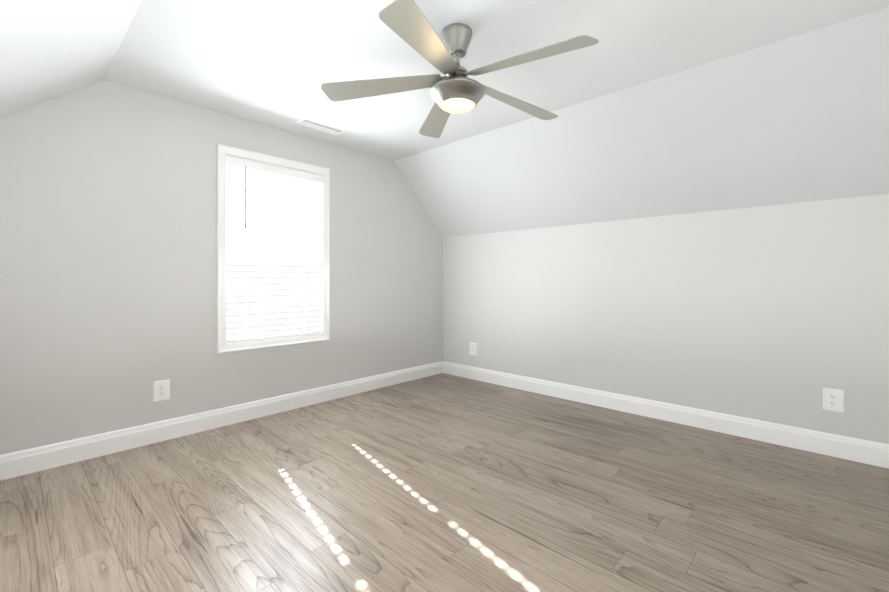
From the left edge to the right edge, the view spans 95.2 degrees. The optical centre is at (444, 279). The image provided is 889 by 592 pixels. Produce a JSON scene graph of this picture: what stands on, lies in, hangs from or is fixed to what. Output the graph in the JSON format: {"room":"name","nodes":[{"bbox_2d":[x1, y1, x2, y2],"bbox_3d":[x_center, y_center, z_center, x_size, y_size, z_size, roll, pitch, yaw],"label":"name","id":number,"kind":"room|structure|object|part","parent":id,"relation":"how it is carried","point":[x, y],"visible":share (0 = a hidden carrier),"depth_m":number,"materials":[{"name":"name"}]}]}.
{"room":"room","nodes":[
{"label":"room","id":0,"kind":"room"},
{"bbox_2d":[0,0,141,116],"bbox_3d":[-0.690,-0.915,0.474,5.480,1.015,1.088,0,0,43],"label":"ceiling","id":1,"kind":"structure","parent":0,"point":[50,49],"depth_m":1.91,"materials":[{"name":"white paint"}]},
{"bbox_2d":[0,80,442,454],"bbox_3d":[-1.495,-0.077,3.522,0.140,2.440,4.166,0,0,43],"label":"wall","id":2,"kind":"structure","parent":0,"point":[108,253],"depth_m":2.83,"materials":[{"name":"beige paint"}]},
{"bbox_2d":[153,379,169,401],"bbox_3d":[-1.999,0.786,2.873,0.009,0.142,0.098,0,0,43],"label":"electrical outlet","id":3,"kind":"object","parent":2,"relation":"attached to","point":[161,390],"visible":1,"depth_m":2.87,"materials":[{"name":"white plastic"}]},
{"bbox_2d":[0,361,442,480],"bbox_3d":[-1.438,1.072,3.467,0.016,0.142,4.166,0,0,43],"label":"baseboard","id":4,"kind":"structure","parent":2,"relation":"attached to","point":[28,461],"depth_m":2.95,"materials":[{"name":"white wood"}]},
{"bbox_2d":[217,144,329,353],"bbox_3d":[-1.467,-0.237,3.530,0.151,1.618,0.971,0,0,43],"label":"window","id":5,"kind":"structure","parent":2,"relation":"in","point":[222,152],"depth_m":3.40,"materials":[{"name":"white wood"}]},
{"bbox_3d":[-1.452,0.496,3.514,0.052,0.020,0.835,0,0,43],"label":"window blind bottom rail","id":6,"kind":"part","parent":5,"relation":"part of","materials":[{"name":"white plastic"}]},
{"bbox_2d":[226,155,321,182],"bbox_3d":[-1.451,-0.944,3.515,0.060,0.073,0.839,0,0,43],"label":"blind headrail","id":7,"kind":"object","parent":5,"relation":"attached to","point":[256,165],"visible":0.85,"depth_m":3.46,"materials":[{"name":"white plastic"}]},
{"bbox_2d":[244,166,246,228],"bbox_3d":[-1.619,-0.667,3.302,0.025,0.512,0.017,0,0,43],"label":"blind wand","id":8,"kind":"object","parent":7,"relation":"hanging from","point":[245,225],"visible":0.98,"depth_m":3.29,"materials":[{"name":"grey plastic"}]},
{"bbox_2d":[226,164,320,340],"bbox_3d":[-1.452,-0.218,3.515,0.019,1.417,0.835,0,0,43],"label":"window blind slats","id":9,"kind":"object","parent":7,"relation":"hanging from","point":[275,277],"visible":0.83,"depth_m":3.48,"materials":[{"name":"white plastic"}]},
{"bbox_3d":[-1.495,-0.237,3.555,0.076,1.488,0.841,0,0,43],"label":"window sash","id":10,"kind":"part","parent":5,"relation":"part of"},
{"bbox_3d":[-1.501,-0.237,3.561,0.032,1.348,0.701,0,0,43],"label":"glass","id":11,"kind":"part","parent":5,"relation":"part of","materials":[{"name":"glass"}]},
{"bbox_2d":[0,373,888,591],"bbox_3d":[0.456,1.190,1.698,5.480,0.100,4.446,0,0,43],"label":"floor","id":12,"kind":"structure","parent":0,"point":[442,482],"depth_m":2.03,"materials":[{"name":"brown wood"}]},
{"bbox_2d":[104,0,888,160],"bbox_3d":[0.516,-1.360,1.766,5.480,0.120,2.446,0,0,43],"label":"ceiling","id":13,"kind":"structure","parent":0,"point":[275,63],"depth_m":2.31,"materials":[{"name":"white paint"}]},
{"bbox_2d":[295,117,346,134],"bbox_3d":[-1.041,-1.292,3.446,0.160,0.010,0.400,0,0,43],"label":"ceiling vent","id":14,"kind":"object","parent":13,"relation":"in","point":[317,125],"visible":0.98,"depth_m":3.43,"materials":[{"name":"white metal"}]},
{"bbox_2d":[321,0,598,137],"bbox_3d":[0.111,-1.097,2.120,1.346,0.404,1.378,0,0,43],"label":"ceiling fan","id":15,"kind":"object","parent":13,"relation":"hanging from","point":[456,89],"visible":1,"depth_m":2.06,"materials":[{"name":"silver metal"}]},
{"bbox_3d":[0.068,-0.995,2.136,0.296,0.169,0.296,0,0,43],"label":"motor","id":16,"kind":"part","parent":15,"relation":"part of","materials":[{"name":"silver metal"}]},
{"bbox_2d":[395,7,888,236],"bbox_3d":[1.662,-0.897,2.993,5.480,1.042,0.912,0,0,43],"label":"ceiling","id":17,"kind":"structure","parent":0,"point":[804,117],"depth_m":2.80,"materials":[{"name":"paint"}]},
{"bbox_2d":[443,194,888,443],"bbox_3d":[1.925,0.312,3.273,5.480,1.660,0.140,0,0,43],"label":"wall","id":18,"kind":"structure","parent":0,"point":[778,314],"depth_m":3.13,"materials":[{"name":"beige paint"}]},
{"bbox_2d":[470,342,475,355],"bbox_3d":[0.325,0.800,4.665,0.098,0.142,0.009,0,0,43],"label":"electrical outlet","id":19,"kind":"object","parent":18,"relation":"attached to","point":[472,348],"visible":1,"depth_m":4.66,"materials":[{"name":"white plastic"}]},
{"bbox_2d":[443,361,888,468],"bbox_3d":[1.878,1.071,3.209,5.184,0.142,0.016,0,0,43],"label":"baseboard","id":20,"kind":"structure","parent":18,"relation":"attached to","point":[853,449],"depth_m":3.11,"materials":[{"name":"white wood"}]},
{"bbox_2d":[823,388,843,412],"bbox_3d":[2.511,0.779,2.624,0.098,0.142,0.009,0,0,43],"label":"electrical outlet","id":21,"kind":"object","parent":18,"relation":"attached to","point":[833,399],"visible":1,"depth_m":2.62,"materials":[{"name":"white plastic"}]}
]}

